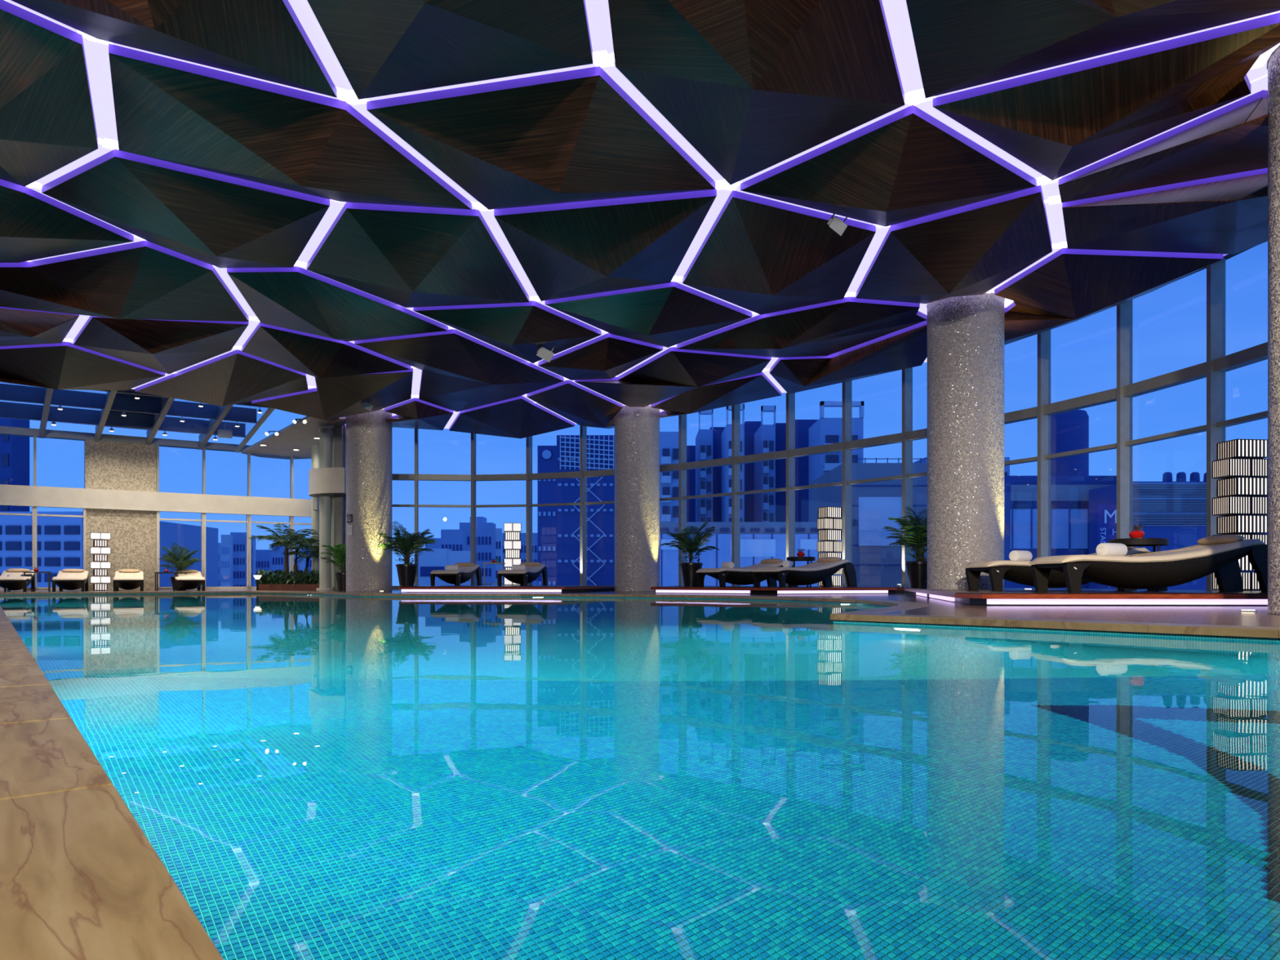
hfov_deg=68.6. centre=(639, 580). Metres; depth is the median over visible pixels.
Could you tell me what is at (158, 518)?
window
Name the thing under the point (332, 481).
curved balcony
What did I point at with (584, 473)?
window
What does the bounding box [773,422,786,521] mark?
building
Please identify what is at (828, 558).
pillow
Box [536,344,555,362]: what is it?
floodlight
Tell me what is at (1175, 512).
building
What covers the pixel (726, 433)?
building
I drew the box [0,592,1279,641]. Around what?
wall
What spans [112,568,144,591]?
sun lounger
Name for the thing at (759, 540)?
building
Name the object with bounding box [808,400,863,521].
building
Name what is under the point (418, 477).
window
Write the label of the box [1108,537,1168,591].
round side table
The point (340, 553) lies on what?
potted palm
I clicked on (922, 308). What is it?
ring light
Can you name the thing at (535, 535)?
building
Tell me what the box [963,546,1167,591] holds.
sun lounger
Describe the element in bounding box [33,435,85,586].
window
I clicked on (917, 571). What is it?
pot
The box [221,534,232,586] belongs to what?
building
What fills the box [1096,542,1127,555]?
rolled towel
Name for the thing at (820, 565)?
cushion
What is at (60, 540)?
building
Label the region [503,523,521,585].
tower
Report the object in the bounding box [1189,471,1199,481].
roof vent
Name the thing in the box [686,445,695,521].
building
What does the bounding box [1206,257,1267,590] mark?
window
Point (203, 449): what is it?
window
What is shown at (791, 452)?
window
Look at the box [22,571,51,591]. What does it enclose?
side table
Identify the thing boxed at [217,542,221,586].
building
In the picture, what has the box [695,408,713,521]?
building
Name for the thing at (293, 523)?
window
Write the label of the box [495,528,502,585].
building
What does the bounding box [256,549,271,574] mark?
building
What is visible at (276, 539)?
palm tree
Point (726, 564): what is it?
rolled towel
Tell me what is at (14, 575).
cushion
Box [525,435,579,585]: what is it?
window
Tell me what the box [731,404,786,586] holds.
window
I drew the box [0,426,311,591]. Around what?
wall
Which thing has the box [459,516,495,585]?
building
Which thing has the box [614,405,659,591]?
column
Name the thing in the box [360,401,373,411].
floodlight
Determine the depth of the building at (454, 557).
140.00 m
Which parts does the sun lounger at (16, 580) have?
leg, leg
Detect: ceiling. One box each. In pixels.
[0,0,1279,453]
[241,416,333,459]
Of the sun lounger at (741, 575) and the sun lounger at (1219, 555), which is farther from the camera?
the sun lounger at (741, 575)
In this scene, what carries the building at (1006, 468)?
on the ground
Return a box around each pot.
[169,577,186,590]
[334,573,346,591]
[395,564,417,586]
[680,563,702,586]
[904,561,927,587]
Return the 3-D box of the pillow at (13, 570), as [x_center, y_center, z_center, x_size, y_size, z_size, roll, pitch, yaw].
[-16.511,-0.267,24.896,0.570,0.104,0.285,0,0,-28]
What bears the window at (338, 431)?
on the floor
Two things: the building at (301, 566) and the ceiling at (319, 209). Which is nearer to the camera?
the ceiling at (319, 209)
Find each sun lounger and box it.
[0,568,35,591]
[52,568,88,591]
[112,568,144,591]
[173,569,205,591]
[430,562,481,586]
[497,561,547,586]
[695,558,798,586]
[751,556,857,587]
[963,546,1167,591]
[1028,534,1267,592]
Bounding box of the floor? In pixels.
[0,589,1279,959]
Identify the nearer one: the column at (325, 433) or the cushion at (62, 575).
the cushion at (62, 575)
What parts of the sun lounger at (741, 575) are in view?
leg, leg, leg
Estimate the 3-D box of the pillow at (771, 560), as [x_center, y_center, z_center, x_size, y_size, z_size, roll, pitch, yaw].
[3.182,-0.470,22.673,0.315,0.115,0.630,0,0,-40]
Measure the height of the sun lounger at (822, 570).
0.672 m
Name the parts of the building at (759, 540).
storefront post, awning panel, storefront post, awning panel, storefront post, storefront post, awning panel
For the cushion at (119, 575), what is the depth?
25.93 m
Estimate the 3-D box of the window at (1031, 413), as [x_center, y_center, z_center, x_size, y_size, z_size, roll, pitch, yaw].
[7.298,-2.270,18.607,0.300,5.120,1.821,0,0,-26]
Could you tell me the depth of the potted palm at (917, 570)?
17.95 m
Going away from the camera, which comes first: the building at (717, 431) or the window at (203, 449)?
the window at (203, 449)
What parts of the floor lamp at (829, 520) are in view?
frame, lamp shade, lamp shade, lamp shade, lamp shade, lamp shade, frame, lamp shade, frame, lamp shade, lamp shade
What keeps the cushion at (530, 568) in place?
on the sun lounger at (533, 570)
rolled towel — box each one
[445,564,459,569]
[511,564,525,569]
[721,561,734,568]
[782,560,792,567]
[1008,550,1032,560]
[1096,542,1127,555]
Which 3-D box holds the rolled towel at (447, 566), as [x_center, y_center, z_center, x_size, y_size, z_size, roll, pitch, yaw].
[-5.202,-0.345,25.985,0.372,0.162,0.164,0,0,4]
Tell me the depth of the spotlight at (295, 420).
26.37 m
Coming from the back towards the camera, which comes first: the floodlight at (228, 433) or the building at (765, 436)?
the building at (765, 436)
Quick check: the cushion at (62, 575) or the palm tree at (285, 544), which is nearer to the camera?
the cushion at (62, 575)
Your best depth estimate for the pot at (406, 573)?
24.41 m
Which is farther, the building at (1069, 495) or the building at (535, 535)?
the building at (535, 535)
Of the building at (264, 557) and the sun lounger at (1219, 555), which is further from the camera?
the building at (264, 557)
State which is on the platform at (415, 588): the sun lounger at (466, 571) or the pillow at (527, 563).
the sun lounger at (466, 571)
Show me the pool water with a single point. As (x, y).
(317, 777)
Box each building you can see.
[0,417,29,511]
[0,511,217,591]
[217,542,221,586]
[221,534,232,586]
[230,532,246,586]
[250,535,256,590]
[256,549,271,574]
[271,545,284,578]
[288,554,305,572]
[301,548,311,572]
[418,548,451,585]
[425,537,440,548]
[440,529,466,551]
[448,551,471,585]
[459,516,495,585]
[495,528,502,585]
[502,533,537,585]
[537,445,556,585]
[556,434,614,585]
[659,431,678,521]
[659,521,842,586]
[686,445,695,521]
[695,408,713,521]
[709,426,724,521]
[721,404,744,521]
[744,421,760,521]
[754,405,775,521]
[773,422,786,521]
[795,419,817,521]
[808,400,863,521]
[810,457,927,586]
[913,457,1009,475]
[1004,475,1116,588]
[1088,471,1267,590]
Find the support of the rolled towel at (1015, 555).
on the sun lounger at (1015, 571)
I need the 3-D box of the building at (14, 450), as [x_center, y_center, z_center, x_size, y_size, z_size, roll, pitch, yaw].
[-75.778,12.358,111.570,4.074,65.864,3.379,0,0,0]
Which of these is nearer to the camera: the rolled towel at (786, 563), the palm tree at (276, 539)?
the rolled towel at (786, 563)
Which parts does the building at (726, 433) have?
roof frame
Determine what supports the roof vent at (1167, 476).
attached to the building at (1175, 512)
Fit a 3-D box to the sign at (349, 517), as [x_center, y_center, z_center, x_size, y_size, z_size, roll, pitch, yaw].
[-7.689,-1.640,24.819,0.220,0.220,0.026,0,0,38]
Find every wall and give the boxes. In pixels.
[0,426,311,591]
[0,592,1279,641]
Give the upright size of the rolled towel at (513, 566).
0.162 m
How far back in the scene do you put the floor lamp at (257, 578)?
26.97 m
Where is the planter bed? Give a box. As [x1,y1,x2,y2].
[255,568,319,590]
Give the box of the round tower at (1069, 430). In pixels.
[1050,409,1088,475]
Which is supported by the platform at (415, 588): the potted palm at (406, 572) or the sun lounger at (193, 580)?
the potted palm at (406, 572)
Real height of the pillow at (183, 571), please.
0.104 m
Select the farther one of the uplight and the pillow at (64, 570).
the pillow at (64, 570)
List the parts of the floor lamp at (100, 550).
lamp shade, lamp shade, lamp shade, lamp shade, lamp shade, lamp shade, lamp shade, frame, lamp shade, frame, lamp shade, lamp shade, lamp shade, lamp shade, frame, frame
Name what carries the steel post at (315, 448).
on the floor
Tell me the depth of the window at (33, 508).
25.62 m
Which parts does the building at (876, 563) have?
pale panel, railing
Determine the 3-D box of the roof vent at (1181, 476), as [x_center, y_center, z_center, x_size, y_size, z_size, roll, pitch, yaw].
[22.284,-4.231,38.600,0.351,0.440,0.351,0,0,-23]
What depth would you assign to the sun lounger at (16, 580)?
23.76 m
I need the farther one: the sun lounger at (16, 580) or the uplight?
the sun lounger at (16, 580)
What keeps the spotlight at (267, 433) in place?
attached to the ceiling at (300, 435)
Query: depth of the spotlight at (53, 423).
24.84 m
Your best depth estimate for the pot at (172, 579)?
26.94 m
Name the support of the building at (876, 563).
on the ground
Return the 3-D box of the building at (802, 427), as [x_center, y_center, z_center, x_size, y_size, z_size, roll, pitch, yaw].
[12.531,16.639,70.760,1.901,57.302,1.521,0,0,0]
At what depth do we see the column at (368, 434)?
24.77 m
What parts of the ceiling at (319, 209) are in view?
panel, panel, panel, panel, panel, pane, panel, panel, panel, panel, panel, panel, panel, panel, panel, panel, panel, panel, panel, panel, panel, panel, panel, panel, panel, panel, panel, panel, panel, panel, panel, panel, panel, panel, panel, panel, panel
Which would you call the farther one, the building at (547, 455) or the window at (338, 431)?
the building at (547, 455)
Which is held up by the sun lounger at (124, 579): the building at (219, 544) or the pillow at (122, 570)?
the pillow at (122, 570)
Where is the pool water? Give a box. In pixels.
[0,593,1279,959]
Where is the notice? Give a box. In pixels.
[347,524,351,535]
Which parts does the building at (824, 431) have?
roof frame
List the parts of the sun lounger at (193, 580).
leg, leg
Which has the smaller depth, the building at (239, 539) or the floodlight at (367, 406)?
the floodlight at (367, 406)
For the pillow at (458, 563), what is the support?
on the sun lounger at (466, 571)
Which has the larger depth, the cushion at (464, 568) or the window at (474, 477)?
the window at (474, 477)
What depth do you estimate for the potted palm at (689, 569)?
22.43 m
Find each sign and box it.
[346,514,352,522]
[1096,504,1116,588]
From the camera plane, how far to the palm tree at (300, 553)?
27.75 m
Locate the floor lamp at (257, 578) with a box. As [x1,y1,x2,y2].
[253,575,261,590]
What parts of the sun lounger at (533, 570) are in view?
leg, leg, leg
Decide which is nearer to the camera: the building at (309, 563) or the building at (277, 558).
the building at (277, 558)
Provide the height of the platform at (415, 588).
0.145 m
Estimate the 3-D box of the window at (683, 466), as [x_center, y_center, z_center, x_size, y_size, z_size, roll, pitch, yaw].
[1.898,-2.270,25.869,1.968,5.120,0.300,0,0,45]
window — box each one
[0,506,35,570]
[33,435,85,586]
[156,444,204,586]
[202,448,249,586]
[247,452,292,586]
[289,455,311,572]
[333,424,346,590]
[345,428,346,543]
[391,473,414,589]
[414,428,471,585]
[471,433,525,585]
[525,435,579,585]
[579,425,614,585]
[659,463,678,501]
[678,413,731,585]
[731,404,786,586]
[786,392,842,586]
[842,380,907,593]
[902,367,927,593]
[1004,406,1037,466]
[1037,329,1116,588]
[1116,299,1206,588]
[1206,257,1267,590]
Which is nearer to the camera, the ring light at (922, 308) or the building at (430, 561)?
the ring light at (922, 308)
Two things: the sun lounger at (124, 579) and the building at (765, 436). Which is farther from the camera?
the building at (765, 436)
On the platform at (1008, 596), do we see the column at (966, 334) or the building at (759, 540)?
the column at (966, 334)
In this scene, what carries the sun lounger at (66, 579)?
on the floor
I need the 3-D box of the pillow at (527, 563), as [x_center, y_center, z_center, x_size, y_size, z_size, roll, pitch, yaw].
[-3.114,-0.470,26.716,0.630,0.115,0.315,0,0,7]
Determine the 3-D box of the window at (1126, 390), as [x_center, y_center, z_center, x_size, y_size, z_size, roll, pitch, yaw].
[8.501,-2.270,15.091,0.300,5.120,2.030,0,0,-11]
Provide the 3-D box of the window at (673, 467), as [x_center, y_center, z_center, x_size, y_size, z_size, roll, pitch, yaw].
[0.514,-2.270,27.090,1.825,5.120,0.300,0,0,38]
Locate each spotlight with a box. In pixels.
[51,417,56,425]
[264,431,279,435]
[292,418,306,423]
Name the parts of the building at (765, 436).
roof frame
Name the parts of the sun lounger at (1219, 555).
leg, leg, leg, leg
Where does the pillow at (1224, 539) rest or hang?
on the sun lounger at (1219, 555)
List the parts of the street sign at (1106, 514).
panel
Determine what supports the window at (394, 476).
on the floor
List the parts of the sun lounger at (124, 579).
leg, leg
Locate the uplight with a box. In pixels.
[1238,609,1257,611]
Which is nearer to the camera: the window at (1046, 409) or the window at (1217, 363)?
the window at (1217, 363)
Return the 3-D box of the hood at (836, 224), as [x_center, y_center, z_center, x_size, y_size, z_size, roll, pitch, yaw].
[2.296,-4.130,10.914,0.211,0.136,0.050,24,15,-32]
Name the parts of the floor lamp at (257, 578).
lamp shade, stem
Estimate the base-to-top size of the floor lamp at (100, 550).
1.620 m
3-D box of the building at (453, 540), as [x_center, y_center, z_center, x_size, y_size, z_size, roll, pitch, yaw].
[-36.111,17.756,181.629,4.222,55.068,3.498,0,0,0]
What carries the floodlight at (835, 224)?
hanging from the ceiling at (319, 209)
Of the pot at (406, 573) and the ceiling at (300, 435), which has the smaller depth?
the pot at (406, 573)
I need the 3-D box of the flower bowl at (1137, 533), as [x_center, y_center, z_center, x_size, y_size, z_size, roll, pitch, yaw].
[6.732,-0.657,12.685,0.244,0.192,0.224,0,0,0]
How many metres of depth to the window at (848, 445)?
22.35 m
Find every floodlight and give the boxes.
[217,422,232,438]
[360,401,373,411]
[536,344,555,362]
[826,208,848,235]
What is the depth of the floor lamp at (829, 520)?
21.89 m
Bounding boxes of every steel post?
[311,444,319,574]
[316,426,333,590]
[331,430,333,587]
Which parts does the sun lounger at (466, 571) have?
leg, leg, leg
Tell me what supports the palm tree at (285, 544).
on the planter bed
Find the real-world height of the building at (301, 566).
52.312 m
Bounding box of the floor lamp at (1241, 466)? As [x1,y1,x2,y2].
[1212,439,1267,591]
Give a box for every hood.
[217,429,232,438]
[829,215,847,235]
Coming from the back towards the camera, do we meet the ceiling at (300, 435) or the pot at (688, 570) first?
the ceiling at (300, 435)
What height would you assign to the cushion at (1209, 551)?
0.307 m
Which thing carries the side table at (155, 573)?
on the floor
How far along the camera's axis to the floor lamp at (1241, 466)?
13.13 m
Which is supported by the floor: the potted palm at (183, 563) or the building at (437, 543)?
the potted palm at (183, 563)
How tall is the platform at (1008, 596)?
0.145 m
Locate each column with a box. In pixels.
[346,408,391,591]
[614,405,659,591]
[927,293,1004,598]
[1267,44,1279,614]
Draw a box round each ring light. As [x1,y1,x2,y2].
[918,291,1013,314]
[1246,43,1279,90]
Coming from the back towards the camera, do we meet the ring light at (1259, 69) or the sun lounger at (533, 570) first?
the sun lounger at (533, 570)
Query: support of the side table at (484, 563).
on the platform at (415, 588)
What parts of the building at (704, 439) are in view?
roof frame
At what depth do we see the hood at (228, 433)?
26.82 m
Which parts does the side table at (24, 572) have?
leg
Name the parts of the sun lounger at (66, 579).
leg, leg, leg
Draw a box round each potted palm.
[157,542,200,590]
[320,542,346,591]
[377,520,435,586]
[660,520,719,586]
[882,506,927,587]
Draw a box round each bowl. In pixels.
[796,548,804,556]
[1127,524,1146,537]
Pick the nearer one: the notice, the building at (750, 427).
the notice
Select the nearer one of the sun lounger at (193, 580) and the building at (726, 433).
the sun lounger at (193, 580)
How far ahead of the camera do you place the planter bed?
27.33 m
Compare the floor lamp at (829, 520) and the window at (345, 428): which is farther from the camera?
the window at (345, 428)
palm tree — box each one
[247,523,319,583]
[268,530,319,580]
[281,543,319,583]
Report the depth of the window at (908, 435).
20.91 m
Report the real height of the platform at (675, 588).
0.145 m
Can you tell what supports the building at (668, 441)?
on the ground
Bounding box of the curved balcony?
[308,467,346,511]
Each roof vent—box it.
[1162,471,1172,481]
[1176,471,1186,481]
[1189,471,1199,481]
[1203,472,1206,481]
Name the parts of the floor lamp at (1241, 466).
frame, frame, frame, frame, lamp shade, lamp shade, lamp shade, frame, frame, frame, lamp shade, lamp shade, lamp shade, lamp shade, lamp shade, frame, lamp shade, lamp shade, lamp shade, frame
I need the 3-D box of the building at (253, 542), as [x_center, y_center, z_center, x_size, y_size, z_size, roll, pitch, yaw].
[-101.591,16.771,244.723,1.958,57.038,1.686,0,0,0]
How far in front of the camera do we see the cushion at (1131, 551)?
13.31 m
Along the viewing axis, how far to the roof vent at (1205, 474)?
38.56 m
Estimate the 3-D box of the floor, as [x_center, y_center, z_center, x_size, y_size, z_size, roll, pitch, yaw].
[-2.720,0.315,10.953,26.097,0.051,40.432,0,0,-35]
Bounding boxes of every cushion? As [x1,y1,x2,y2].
[0,570,34,580]
[52,570,88,580]
[112,570,143,580]
[173,571,204,580]
[430,564,479,573]
[497,564,546,573]
[695,560,783,572]
[751,559,849,571]
[963,547,1150,568]
[1028,538,1266,564]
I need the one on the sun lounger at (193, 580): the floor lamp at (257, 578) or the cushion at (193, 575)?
the cushion at (193, 575)
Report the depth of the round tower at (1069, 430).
57.85 m
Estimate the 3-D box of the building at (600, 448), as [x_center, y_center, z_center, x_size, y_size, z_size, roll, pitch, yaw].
[-4.062,17.222,76.833,4.321,56.136,14.335,0,0,0]
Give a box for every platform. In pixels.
[398,585,614,592]
[650,585,904,594]
[904,587,1267,605]
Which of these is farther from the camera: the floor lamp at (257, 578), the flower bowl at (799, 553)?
the floor lamp at (257, 578)
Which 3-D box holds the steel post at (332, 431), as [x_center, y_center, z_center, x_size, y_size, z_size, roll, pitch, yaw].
[-8.930,-2.040,27.400,0.390,4.660,0.390,0,0,-17]
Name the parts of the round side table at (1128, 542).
leg, leg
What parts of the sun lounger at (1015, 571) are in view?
leg, leg, leg, leg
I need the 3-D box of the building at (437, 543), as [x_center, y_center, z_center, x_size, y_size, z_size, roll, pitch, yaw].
[-46.148,17.913,211.496,3.889,54.753,3.231,0,0,0]
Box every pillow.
[5,568,31,572]
[61,568,84,572]
[117,568,140,572]
[177,569,198,573]
[454,562,475,565]
[520,561,541,565]
[760,558,782,563]
[817,556,841,561]
[1196,534,1244,544]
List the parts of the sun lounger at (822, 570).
leg, leg, leg, leg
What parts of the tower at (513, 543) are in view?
lamp shade, lamp shade, frame, lamp shade, frame, lamp shade, lamp shade, frame, lamp shade, frame, lamp shade, lamp shade, frame, lamp shade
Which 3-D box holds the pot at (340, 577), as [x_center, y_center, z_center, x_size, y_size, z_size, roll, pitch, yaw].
[-8.312,0.040,26.300,0.462,0.500,0.462,0,0,21]
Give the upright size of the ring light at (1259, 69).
0.001 m
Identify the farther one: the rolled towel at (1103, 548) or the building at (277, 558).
the building at (277, 558)
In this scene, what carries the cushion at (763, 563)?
on the sun lounger at (741, 575)
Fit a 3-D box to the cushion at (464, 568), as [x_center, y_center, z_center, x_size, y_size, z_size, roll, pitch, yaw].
[-5.174,-0.327,26.384,0.788,0.288,2.457,0,0,4]
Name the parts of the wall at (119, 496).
sill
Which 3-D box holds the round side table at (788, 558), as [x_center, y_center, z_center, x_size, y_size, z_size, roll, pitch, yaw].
[3.707,-0.198,21.600,0.660,0.686,0.660,0,0,0]
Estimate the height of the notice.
0.260 m
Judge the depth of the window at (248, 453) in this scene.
28.83 m
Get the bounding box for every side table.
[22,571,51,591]
[153,572,178,591]
[483,562,505,585]
[786,556,815,586]
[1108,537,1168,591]
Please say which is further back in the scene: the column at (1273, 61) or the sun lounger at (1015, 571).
the sun lounger at (1015, 571)

